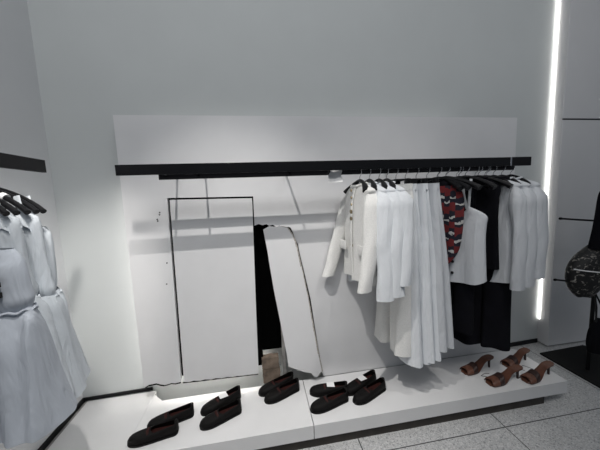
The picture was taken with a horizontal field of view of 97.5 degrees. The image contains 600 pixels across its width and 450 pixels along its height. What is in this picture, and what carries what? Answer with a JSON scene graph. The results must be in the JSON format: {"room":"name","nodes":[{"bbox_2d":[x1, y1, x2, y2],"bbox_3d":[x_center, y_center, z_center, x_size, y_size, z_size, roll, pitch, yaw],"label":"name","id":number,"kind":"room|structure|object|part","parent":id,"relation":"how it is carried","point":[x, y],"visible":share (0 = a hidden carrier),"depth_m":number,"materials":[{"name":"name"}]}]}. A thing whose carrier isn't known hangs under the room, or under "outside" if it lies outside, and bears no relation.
{"room":"clothing store","nodes":[
{"label":"clothing store","id":0,"kind":"room"},
{"bbox_2d":[0,0,82,449],"bbox_3d":[-1.115,-0.133,-0.946,0.120,3.340,5.200,-3,6,-9],"label":"wall","id":1,"kind":"structure","parent":0,"point":[22,128],"depth_m":1.37,"materials":[{"name":"paint"}]},
{"bbox_2d":[0,152,46,172],"bbox_3d":[-1.047,-0.108,-0.001,0.300,0.086,2.229,-3,6,-9],"label":"rail","id":2,"kind":"object","parent":1,"relation":"attached to","point":[8,161],"visible":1,"depth_m":1.00,"materials":[{"name":"black metal"}]},
{"bbox_2d":[0,205,9,215],"bbox_3d":[-1.088,-0.105,0.791,0.421,0.179,0.045,-2,6,-1],"label":"clothes hanger","id":3,"kind":"object","parent":2,"relation":"hanging from","point":[3,211],"visible":1,"depth_m":0.79,"materials":[{"name":"black plastic"}]},
{"bbox_2d":[0,214,74,394],"bbox_3d":[-1.010,0.252,0.832,0.480,0.682,0.263,-2,6,-1],"label":"dress","id":4,"kind":"object","parent":3,"relation":"hanging from","point":[11,229],"visible":0.3,"depth_m":0.83,"materials":[{"name":"white fabric"}]},
{"bbox_2d":[0,198,20,215],"bbox_3d":[-1.094,-0.108,0.825,0.421,0.179,0.044,-2,6,-1],"label":"clothes hanger","id":5,"kind":"object","parent":2,"relation":"hanging from","point":[6,205],"visible":0.99,"depth_m":0.82,"materials":[{"name":"black plastic"}]},
{"bbox_2d":[0,192,30,214],"bbox_3d":[-1.100,-0.113,0.865,0.421,0.179,0.045,-2,6,-1],"label":"clothes hanger","id":6,"kind":"object","parent":2,"relation":"hanging from","point":[6,197],"visible":0.95,"depth_m":0.86,"materials":[{"name":"black plastic"}]},
{"bbox_2d":[10,195,90,398],"bbox_3d":[-1.020,0.261,0.910,0.453,0.718,0.261,-2,6,-1],"label":"dress","id":7,"kind":"object","parent":6,"relation":"hanging from","point":[79,369],"visible":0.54,"depth_m":0.90,"materials":[{"name":"white fabric"}]},
{"bbox_2d":[0,190,39,213],"bbox_3d":[-1.105,-0.116,0.898,0.421,0.179,0.044,-2,6,-1],"label":"clothes hanger","id":8,"kind":"object","parent":2,"relation":"hanging from","point":[33,209],"visible":0.68,"depth_m":0.90,"materials":[{"name":"black plastic"}]},
{"bbox_2d":[0,187,46,213],"bbox_3d":[-1.110,-0.119,0.928,0.421,0.179,0.044,-2,6,-1],"label":"clothes hanger","id":9,"kind":"object","parent":2,"relation":"hanging from","point":[39,207],"visible":0.66,"depth_m":0.93,"materials":[{"name":"black plastic"}]},
{"bbox_2d":[25,196,70,319],"bbox_3d":[-1.055,0.248,0.969,0.427,0.703,0.260,-1,6,11],"label":"dress","id":10,"kind":"object","parent":9,"relation":"hanging from","point":[49,244],"visible":0.16,"depth_m":0.96,"materials":[{"name":"white fabric"}]},
{"bbox_2d":[38,398,86,449],"bbox_3d":[-0.981,1.387,-0.817,0.012,0.042,5.098,-3,6,-9],"label":"baseboard","id":11,"kind":"structure","parent":1,"relation":"attached to","point":[60,427],"depth_m":1.46,"materials":[{"name":"black"}]},
{"bbox_2d":[27,0,599,401],"bbox_3d":[1.525,-0.580,2.135,6.087,3.340,0.452,-3,6,-11],"label":"wall","id":12,"kind":"structure","parent":0,"point":[96,61],"depth_m":1.74,"materials":[{"name":"paint"}]},
{"bbox_2d":[84,387,152,400],"bbox_3d":[-1.187,1.105,1.722,0.412,0.020,0.008,-3,6,-11],"label":"baseboard","id":13,"kind":"structure","parent":12,"relation":"attached to","point":[147,388],"depth_m":1.72,"materials":[{"name":"black"}]},
{"bbox_2d":[113,115,516,387],"bbox_3d":[0.266,0.168,1.853,2.606,1.736,0.204,-3,6,-9],"label":"wall panel","id":14,"kind":"object","parent":12,"relation":"attached to","point":[344,318],"visible":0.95,"depth_m":1.65,"materials":[{"name":"paint"}]},
{"bbox_2d":[170,198,258,382],"bbox_3d":[-0.521,0.421,1.657,0.498,1.174,0.020,-3,6,-9],"label":"board","id":15,"kind":"object","parent":14,"relation":"attached to","point":[213,239],"visible":1,"depth_m":1.64,"materials":[{"name":"paint"}]},
{"bbox_2d":[256,224,316,349],"bbox_3d":[-0.083,0.374,1.760,0.470,0.945,0.037,-3,6,-9],"label":"cavity","id":16,"kind":"object","parent":14,"relation":"attached to","point":[270,320],"visible":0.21,"depth_m":1.77,"materials":[{"name":"black"}]},
{"bbox_2d":[281,328,286,374],"bbox_3d":[-0.116,0.733,1.788,0.023,0.660,0.022,-3,6,-9],"label":"stud","id":17,"kind":"object","parent":16,"relation":"in","point":[282,338],"visible":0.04,"depth_m":1.79,"materials":[{"name":"grey metal"}]},
{"bbox_2d":[263,226,322,376],"bbox_3d":[-0.037,0.515,1.708,0.346,1.032,0.035,-3,6,-9],"label":"board","id":18,"kind":"object","parent":14,"relation":"attached to","point":[289,284],"visible":1,"depth_m":1.70,"materials":[{"name":"paint"}]},
{"bbox_2d":[115,157,530,181],"bbox_3d":[0.244,-0.307,1.559,2.310,0.113,0.274,-3,6,-9],"label":"rail","id":19,"kind":"object","parent":14,"relation":"attached to","point":[348,167],"depth_m":1.42,"materials":[{"name":"black metal"}]},
{"bbox_3d":[0.194,-0.275,1.458,0.084,0.075,0.017,-3,6,-6],"label":"plastic strip","id":20,"kind":"part","parent":19,"relation":"part of","materials":[{"name":"grey plastic"}]},
{"bbox_2d":[343,170,367,193],"bbox_3d":[0.329,-0.256,1.524,0.060,0.153,0.266,-4,7,-16],"label":"clothes hanger","id":21,"kind":"object","parent":19,"relation":"hanging from","point":[364,184],"visible":0.59,"depth_m":1.50,"materials":[{"name":"black plastic"}]},
{"bbox_2d":[322,182,377,293],"bbox_3d":[0.319,0.044,1.546,0.238,0.580,0.398,-6,7,-27],"label":"jacket","id":22,"kind":"object","parent":21,"relation":"hanging from","point":[356,221],"visible":0.95,"depth_m":1.48,"materials":[{"name":"white fabric"}]},
{"bbox_2d":[365,172,376,190],"bbox_3d":[0.385,-0.259,1.534,0.060,0.153,0.266,-4,6,-12],"label":"clothes hanger","id":23,"kind":"object","parent":19,"relation":"hanging from","point":[373,184],"visible":0.46,"depth_m":1.46,"materials":[{"name":"black plastic"}]},
{"bbox_2d":[348,182,393,301],"bbox_3d":[0.414,0.067,1.556,0.146,0.635,0.432,-4,6,-12],"label":"blazer","id":24,"kind":"object","parent":23,"relation":"hanging from","point":[384,289],"visible":0.31,"depth_m":1.37,"materials":[{"name":"white fabric"}]},
{"bbox_2d":[374,169,387,188],"bbox_3d":[0.445,-0.263,1.543,0.060,0.153,0.266,-4,6,-13],"label":"clothes hanger","id":25,"kind":"object","parent":19,"relation":"hanging from","point":[383,183],"visible":0.47,"depth_m":1.48,"materials":[{"name":"black plastic"}]},
{"bbox_2d":[378,181,404,297],"bbox_3d":[0.475,0.056,1.568,0.134,0.620,0.427,-4,6,-13],"label":"blazer","id":26,"kind":"object","parent":25,"relation":"hanging from","point":[397,228],"visible":0.27,"depth_m":1.37,"materials":[{"name":"white fabric"}]},
{"bbox_2d":[383,169,395,188],"bbox_3d":[0.491,-0.265,1.550,0.060,0.153,0.266,-4,7,-14],"label":"clothes hanger","id":27,"kind":"object","parent":19,"relation":"hanging from","point":[391,183],"visible":0.42,"depth_m":1.49,"materials":[{"name":"black plastic"}]},
{"bbox_2d":[387,181,413,286],"bbox_3d":[0.519,0.024,1.568,0.141,0.560,0.430,-4,7,-14],"label":"blazer","id":28,"kind":"object","parent":27,"relation":"hanging from","point":[407,202],"visible":0.23,"depth_m":1.38,"materials":[{"name":"white fabric"}]},
{"bbox_2d":[392,169,410,183],"bbox_3d":[0.569,-0.281,1.562,0.024,0.130,0.266,-4,7,-15],"label":"clothes hanger","id":29,"kind":"object","parent":19,"relation":"hanging from","point":[406,180],"visible":0.43,"depth_m":1.47,"materials":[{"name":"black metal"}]},
{"bbox_2d":[374,183,413,356],"bbox_3d":[0.573,0.259,1.626,0.138,1.003,0.327,-4,7,-15],"label":"trousers","id":30,"kind":"object","parent":29,"relation":"hanging from","point":[393,319],"visible":0.41,"depth_m":1.54,"materials":[{"name":"white fabric"}]},
{"bbox_3d":[0.558,0.415,1.717,0.130,0.673,0.173,-4,7,-15],"label":"leg","id":31,"kind":"part","parent":30,"relation":"part of","materials":[{"name":"white fabric"}]},
{"bbox_3d":[0.601,0.428,1.584,0.112,0.673,0.170,-1,6,11],"label":"leg","id":32,"kind":"part","parent":30,"relation":"part of","materials":[{"name":"white fabric"}]},
{"bbox_2d":[395,171,416,183],"bbox_3d":[0.628,-0.285,1.571,0.024,0.130,0.162,-5,7,-21],"label":"clothes hanger","id":33,"kind":"object","parent":19,"relation":"hanging from","point":[413,180],"visible":0.34,"depth_m":1.51,"materials":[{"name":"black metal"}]},
{"bbox_2d":[399,184,430,367],"bbox_3d":[0.665,0.288,1.598,0.168,1.063,0.254,-5,7,-21],"label":"trousers","id":34,"kind":"object","parent":33,"relation":"hanging from","point":[418,357],"visible":0.35,"depth_m":1.52,"materials":[{"name":"white fabric"}]},
{"bbox_3d":[0.691,0.289,1.608,0.089,1.056,0.251,-7,8,-34],"label":"leg","id":35,"kind":"part","parent":34,"relation":"part of","materials":[{"name":"white fabric"}]},
{"bbox_2d":[416,168,427,182],"bbox_3d":[0.697,-0.289,1.582,0.024,0.130,0.153,-5,7,-24],"label":"clothes hanger","id":36,"kind":"object","parent":19,"relation":"hanging from","point":[423,180],"visible":0.44,"depth_m":1.52,"materials":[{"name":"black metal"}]},
{"bbox_2d":[417,183,440,363],"bbox_3d":[0.737,0.277,1.604,0.165,1.048,0.254,-5,7,-24],"label":"trousers","id":37,"kind":"object","parent":36,"relation":"hanging from","point":[433,354],"visible":0.41,"depth_m":1.53,"materials":[{"name":"white fabric"}]},
{"bbox_3d":[0.772,0.277,1.620,0.089,1.041,0.254,-5,7,-24],"label":"leg","id":38,"kind":"part","parent":37,"relation":"part of","materials":[{"name":"white fabric"}]},
{"bbox_2d":[417,168,438,183],"bbox_3d":[0.766,-0.293,1.593,0.024,0.130,0.153,-5,7,-27],"label":"clothes hanger","id":39,"kind":"object","parent":19,"relation":"hanging from","point":[434,180],"visible":0.4,"depth_m":1.55,"materials":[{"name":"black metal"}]},
{"bbox_2d":[428,183,453,352],"bbox_3d":[0.805,0.243,1.616,0.157,0.988,0.260,-5,7,-27],"label":"trousers","id":40,"kind":"object","parent":39,"relation":"hanging from","point":[443,291],"visible":0.45,"depth_m":1.54,"materials":[{"name":"white fabric"}]},
{"bbox_3d":[0.834,0.243,1.631,0.090,0.981,0.259,-5,7,-27],"label":"leg","id":41,"kind":"part","parent":40,"relation":"part of","materials":[{"name":"white fabric"}]},
{"bbox_2d":[428,170,470,190],"bbox_3d":[0.826,-0.281,1.594,0.054,0.158,0.377,-7,8,-39],"label":"clothes hanger","id":42,"kind":"object","parent":19,"relation":"hanging from","point":[467,187],"visible":0.48,"depth_m":1.50,"materials":[{"name":"black plastic"}]},
{"bbox_2d":[437,172,462,190],"bbox_3d":[0.831,-0.284,1.620,0.054,0.158,0.348,-6,7,-29],"label":"clothes hanger","id":43,"kind":"object","parent":19,"relation":"hanging from","point":[457,186],"visible":0.33,"depth_m":1.50,"materials":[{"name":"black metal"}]},
{"bbox_2d":[439,180,449,185],"bbox_3d":[0.848,-0.133,1.643,0.076,0.306,0.182,-6,7,-29],"label":"sleeveless top","id":44,"kind":"object","parent":43,"relation":"hanging from","point":[441,182],"visible":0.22,"depth_m":1.57,"materials":[{"name":"black fabric"}]},
{"bbox_2d":[428,167,480,189],"bbox_3d":[0.855,-0.277,1.552,0.358,0.158,0.054,3,8,39],"label":"clothes hanger","id":45,"kind":"object","parent":19,"relation":"hanging from","point":[474,185],"visible":0.6,"depth_m":1.50,"materials":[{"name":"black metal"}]},
{"bbox_2d":[439,185,463,263],"bbox_3d":[0.873,0.049,1.594,0.218,0.614,0.080,4,9,44],"label":"knit top","id":46,"kind":"object","parent":45,"relation":"hanging from","point":[452,199],"visible":0.4,"depth_m":1.53,"materials":[{"name":"fabric"}]},
{"bbox_2d":[455,167,493,189],"bbox_3d":[0.975,-0.289,1.612,0.377,0.158,0.054,1,7,29],"label":"clothes hanger","id":47,"kind":"object","parent":19,"relation":"hanging from","point":[463,167],"visible":0.23,"depth_m":1.58,"materials":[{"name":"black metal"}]},
{"bbox_2d":[458,167,496,188],"bbox_3d":[0.979,-0.284,1.567,0.319,0.158,0.054,3,8,41],"label":"clothes hanger","id":48,"kind":"object","parent":19,"relation":"hanging from","point":[492,185],"visible":0.58,"depth_m":1.52,"materials":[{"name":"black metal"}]},
{"bbox_2d":[448,179,487,284],"bbox_3d":[0.988,0.041,1.607,0.266,0.634,0.124,3,8,41],"label":"camisole","id":49,"kind":"object","parent":48,"relation":"hanging from","point":[468,266],"visible":0.66,"depth_m":1.55,"materials":[{"name":"white fabric"}]},
{"bbox_2d":[475,167,513,188],"bbox_3d":[1.092,-0.294,1.619,0.348,0.158,0.054,3,8,39],"label":"clothes hanger","id":50,"kind":"object","parent":19,"relation":"hanging from","point":[499,181],"visible":0.51,"depth_m":1.55,"materials":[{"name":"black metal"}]},
{"bbox_2d":[475,177,500,269],"bbox_3d":[1.117,-0.016,1.667,0.250,0.566,0.094,3,8,39],"label":"sleeveless top","id":51,"kind":"object","parent":50,"relation":"hanging from","point":[487,201],"visible":0.37,"depth_m":1.60,"materials":[{"name":"black fabric"}]},
{"bbox_2d":[498,166,520,183],"bbox_3d":[1.262,-0.309,1.667,0.053,0.152,0.265,-4,7,-19],"label":"clothes hanger","id":52,"kind":"object","parent":19,"relation":"hanging from","point":[513,179],"visible":0.3,"depth_m":1.59,"materials":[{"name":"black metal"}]},
{"bbox_2d":[510,176,537,287],"bbox_3d":[1.291,0.032,1.706,0.138,0.673,0.417,-4,7,-19],"label":"shirt","id":53,"kind":"object","parent":52,"relation":"hanging from","point":[531,197],"visible":0.17,"depth_m":1.52,"materials":[{"name":"white fabric"}]},
{"bbox_2d":[507,166,530,183],"bbox_3d":[1.326,-0.313,1.677,0.053,0.152,0.265,-5,7,-21],"label":"clothes hanger","id":54,"kind":"object","parent":19,"relation":"hanging from","point":[510,174],"visible":0.27,"depth_m":1.64,"materials":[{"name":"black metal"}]},
{"bbox_2d":[515,176,548,279],"bbox_3d":[1.356,0.013,1.714,0.125,0.643,0.414,-5,7,-21],"label":"shirt","id":55,"kind":"object","parent":54,"relation":"hanging from","point":[542,197],"visible":0.15,"depth_m":1.53,"materials":[{"name":"white fabric"}]},
{"bbox_3d":[0.963,-0.304,1.623,0.162,0.130,0.024,3,8,39],"label":"clothes hanger","id":56,"kind":"object","parent":19,"relation":"hanging from","visible":0},
{"bbox_2d":[450,188,473,334],"bbox_3d":[0.977,0.203,1.682,0.249,0.938,0.146,3,8,39],"label":"trousers","id":57,"kind":"object","parent":56,"relation":"hanging from","point":[462,294],"visible":0.21,"depth_m":1.63,"materials":[{"name":"black fabric"}]},
{"bbox_3d":[0.933,0.354,1.723,0.141,0.632,0.121,3,8,39],"label":"leg","id":58,"kind":"part","parent":57,"relation":"part of","materials":[{"name":"fabric"}]},
{"bbox_3d":[1.035,0.357,1.664,0.125,0.632,0.134,3,8,39],"label":"leg","id":59,"kind":"part","parent":57,"relation":"part of","materials":[{"name":"black fabric"}]},
{"bbox_2d":[443,338,537,358],"bbox_3d":[1.539,1.071,2.252,1.203,0.035,0.008,-3,6,-11],"label":"baseboard","id":60,"kind":"structure","parent":12,"relation":"attached to","point":[535,340],"depth_m":2.33,"materials":[{"name":"black"}]},
{"bbox_2d":[538,0,559,318],"bbox_3d":[2.056,-0.707,2.162,0.007,3.095,0.009,-3,6,-9],"label":"light strip","id":61,"kind":"object","parent":12,"relation":"attached to","point":[558,0],"visible":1,"depth_m":2.14,"materials":[{"name":"white plastic"}]},
{"bbox_2d":[562,119,599,119],"bbox_3d":[3.300,-0.903,2.264,2.496,0.008,0.004,-3,6,-9],"label":"trim","id":62,"kind":"structure","parent":12,"relation":"attached to","point":[562,119],"depth_m":2.10,"materials":[{"name":"black metal"}]},
{"bbox_2d":[257,397,543,449],"bbox_3d":[0.164,1.179,1.657,2.795,0.060,0.360,-3,6,-9],"label":"trim","id":63,"kind":"structure","parent":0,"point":[314,442],"depth_m":1.54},
{"bbox_2d":[125,380,313,449],"bbox_3d":[-0.438,1.141,1.581,0.971,0.080,0.432,-3,6,-9],"label":"display platform","id":64,"kind":"object","parent":63,"relation":"on","point":[260,425],"visible":0.8,"depth_m":1.46,"materials":[{"name":"laminate"}]},
{"bbox_2d":[127,418,178,447],"bbox_3d":[-0.781,1.100,1.404,0.246,0.066,0.086,-4,7,-16],"label":"shoe","id":65,"kind":"object","parent":64,"relation":"on","point":[165,430],"visible":1,"depth_m":1.39,"materials":[{"name":"black fabric"}]},
{"bbox_2d":[147,402,193,427],"bbox_3d":[-0.737,1.087,1.504,0.244,0.066,0.086,-5,7,-23],"label":"shoe","id":66,"kind":"object","parent":64,"relation":"on","point":[185,412],"visible":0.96,"depth_m":1.50,"materials":[{"name":"black fabric"}]},
{"bbox_2d":[199,399,241,430],"bbox_3d":[-0.452,1.076,1.506,0.236,0.066,0.086,-6,7,-31],"label":"shoe","id":67,"kind":"object","parent":64,"relation":"on","point":[233,409],"visible":1,"depth_m":1.49,"materials":[{"name":"black fabric"}]},
{"bbox_2d":[200,385,240,415],"bbox_3d":[-0.482,1.066,1.609,0.247,0.066,0.086,-7,8,-36],"label":"shoe","id":68,"kind":"object","parent":64,"relation":"on","point":[233,394],"visible":0.95,"depth_m":1.59,"materials":[{"name":"black fabric"}]},
{"bbox_2d":[263,366,280,383],"bbox_3d":[-0.193,1.016,1.796,0.122,0.103,0.054,-3,6,-9],"label":"block","id":69,"kind":"object","parent":64,"relation":"on","point":[273,373],"visible":0.69,"depth_m":1.77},
{"bbox_2d":[262,353,278,368],"bbox_3d":[-0.201,0.923,1.785,0.117,0.088,0.054,-3,6,-9],"label":"block","id":70,"kind":"object","parent":69,"relation":"on","point":[270,360],"visible":0.98,"depth_m":1.76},
{"bbox_2d":[258,371,293,396],"bbox_3d":[-0.155,1.039,1.733,0.248,0.066,0.086,-6,7,-30],"label":"shoe","id":71,"kind":"object","parent":64,"relation":"on","point":[263,390],"visible":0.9,"depth_m":1.71,"materials":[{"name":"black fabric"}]},
{"bbox_2d":[264,378,299,404],"bbox_3d":[-0.114,1.044,1.669,0.240,0.066,0.086,-6,7,-29],"label":"shoe","id":72,"kind":"object","parent":64,"relation":"on","point":[291,387],"visible":1,"depth_m":1.65,"materials":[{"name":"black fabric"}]},
{"bbox_2d":[303,349,567,438],"bbox_3d":[0.872,1.070,1.751,1.666,0.080,0.368,-3,6,-9],"label":"display platform","id":73,"kind":"object","parent":63,"relation":"on","point":[440,388],"visible":0.71,"depth_m":1.64,"materials":[{"name":"laminate"}]},
{"bbox_2d":[310,381,346,397],"bbox_3d":[0.181,1.032,1.674,0.241,0.066,0.086,-2,6,-1],"label":"shoe","id":74,"kind":"object","parent":73,"relation":"on","point":[319,390],"visible":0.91,"depth_m":1.65,"materials":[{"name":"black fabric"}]},
{"bbox_2d":[310,387,348,413],"bbox_3d":[0.176,1.043,1.576,0.250,0.066,0.086,-5,7,-23],"label":"shoe","id":75,"kind":"object","parent":73,"relation":"on","point":[335,399],"visible":1,"depth_m":1.56,"materials":[{"name":"black fabric"}]},
{"bbox_2d":[347,369,375,395],"bbox_3d":[0.392,1.019,1.714,0.257,0.066,0.086,-6,7,-30],"label":"shoe","id":76,"kind":"object","parent":73,"relation":"on","point":[368,377],"visible":0.89,"depth_m":1.70,"materials":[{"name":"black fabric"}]},
{"bbox_2d":[352,377,385,405],"bbox_3d":[0.432,1.026,1.638,0.254,0.066,0.086,-6,7,-30],"label":"shoe","id":77,"kind":"object","parent":73,"relation":"on","point":[368,393],"visible":1,"depth_m":1.62,"materials":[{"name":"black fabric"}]},
{"bbox_2d":[460,354,493,375],"bbox_3d":[1.234,0.965,1.826,0.249,0.083,0.078,-4,7,-14],"label":"sandal","id":78,"kind":"object","parent":73,"relation":"on","point":[472,368],"visible":1,"depth_m":1.82,"materials":[{"name":"brown leather"}]},
{"bbox_2d":[481,370,495,376],"bbox_3d":[1.290,1.007,1.778,0.151,0.004,0.052,-5,7,-20],"label":"price tag","id":79,"kind":"object","parent":73,"relation":"on","point":[491,372],"visible":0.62,"depth_m":1.79,"materials":[{"name":"white paper"}]},
{"bbox_2d":[484,364,522,386],"bbox_3d":[1.331,0.974,1.710,0.258,0.083,0.078,-4,6,-11],"label":"sandal","id":80,"kind":"object","parent":73,"relation":"on","point":[498,379],"visible":1,"depth_m":1.70,"materials":[{"name":"brown leather"}]},
{"bbox_2d":[500,347,529,367],"bbox_3d":[1.550,0.946,1.885,0.230,0.083,0.078,-4,7,-17],"label":"sandal","id":81,"kind":"object","parent":73,"relation":"on","point":[514,359],"visible":0.82,"depth_m":1.88,"materials":[{"name":"brown leather"}]},
{"bbox_2d":[519,360,553,383],"bbox_3d":[1.565,0.963,1.730,0.250,0.083,0.078,-4,7,-16],"label":"sandal","id":82,"kind":"object","parent":73,"relation":"on","point":[532,376],"visible":1,"depth_m":1.72,"materials":[{"name":"brown leather"}]},
{"bbox_2d":[299,340,599,449],"bbox_3d":[1.934,1.394,-0.195,6.400,0.100,5.800,-3,6,-9],"label":"floor","id":83,"kind":"structure","parent":0,"point":[570,420],"depth_m":1.53,"materials":[{"name":"tile"}]},
{"bbox_2d":[48,391,156,449],"bbox_3d":[-1.028,1.236,0.941,0.408,0.080,1.598,-3,6,-9],"label":"display platform","id":84,"kind":"object","parent":83,"relation":"on","point":[108,423],"visible":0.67,"depth_m":1.50,"materials":[{"name":"laminate"}]},
{"bbox_2d":[540,217,599,387],"bbox_3d":[2.254,0.213,1.944,0.983,1.750,0.425,-3,6,-9],"label":"stand","id":85,"kind":"object","parent":83,"relation":"on","point":[577,360],"visible":0.72,"depth_m":2.02,"materials":[{"name":"black metal"}]},
{"bbox_3d":[1.948,-0.036,1.826,0.336,0.048,0.012,-3,6,-9],"label":"arm","id":86,"kind":"part","parent":85,"relation":"part of","materials":[{"name":"black metal"}]},
{"bbox_2d":[565,245,599,297],"bbox_3d":[2.049,0.242,1.863,0.330,0.544,0.187,-3,6,-9],"label":"handbag","id":87,"kind":"object","parent":85,"relation":"hanging from","point":[582,270],"visible":0.91,"depth_m":1.83,"materials":[{"name":"black fabric"}]},
{"bbox_2d":[586,294,599,354],"bbox_3d":[2.121,0.693,1.863,0.142,0.426,0.100,-6,7,-27],"label":"handbag","id":88,"kind":"object","parent":85,"relation":"hanging from","point":[593,333],"visible":0.99,"depth_m":1.86,"materials":[{"name":"black leather"}]},
{"bbox_2d":[587,192,599,249],"bbox_3d":[2.146,-0.149,1.808,0.246,0.628,0.121,-4,7,-17],"label":"garment","id":89,"kind":"object","parent":85,"relation":"hanging from","point":[594,241],"visible":1,"depth_m":1.82,"materials":[{"name":"black fabric"}]},
{"bbox_3d":[-1.077,-0.098,0.722,0.421,0.179,0.045,-3,6,-3],"label":"clothes hanger","id":90,"kind":"object","parent":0,"visible":0},
{"bbox_2d":[0,248,76,448],"bbox_3d":[-0.984,0.266,0.767,0.505,0.698,0.320,-3,6,-3],"label":"dress","id":91,"kind":"object","parent":90,"relation":"hanging from","point":[37,395],"visible":1,"depth_m":0.75,"materials":[{"name":"white fabric"}]},
{"bbox_3d":[1.203,-0.306,1.659,0.053,0.152,0.265,-4,7,-17],"label":"clothes hanger","id":92,"kind":"object","parent":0,"visible":0},
{"bbox_2d":[490,180,527,290],"bbox_3d":[1.232,0.032,1.694,0.130,0.667,0.411,-4,7,-17],"label":"shirt","id":93,"kind":"object","parent":92,"relation":"hanging from","point":[512,217],"visible":0.38,"depth_m":1.53,"materials":[{"name":"white fabric"}]},
{"bbox_3d":[1.170,-0.316,1.655,0.219,0.130,0.024,2,8,35],"label":"clothes hanger","id":94,"kind":"object","parent":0,"visible":0},
{"bbox_2d":[453,176,511,351],"bbox_3d":[1.187,0.242,1.710,0.324,1.088,0.156,1,7,24],"label":"trousers","id":95,"kind":"object","parent":94,"relation":"hanging from","point":[492,300],"visible":0.31,"depth_m":1.67,"materials":[{"name":"black fabric"}]},
{"bbox_3d":[1.134,0.428,1.772,0.163,0.710,0.157,-2,6,1],"label":"leg","id":96,"kind":"part","parent":95,"relation":"part of","materials":[{"name":"black fabric"}]},
{"bbox_3d":[1.263,0.431,1.694,0.171,0.710,0.156,2,8,35],"label":"leg","id":97,"kind":"part","parent":95,"relation":"part of","materials":[{"name":"black fabric"}]}
]}

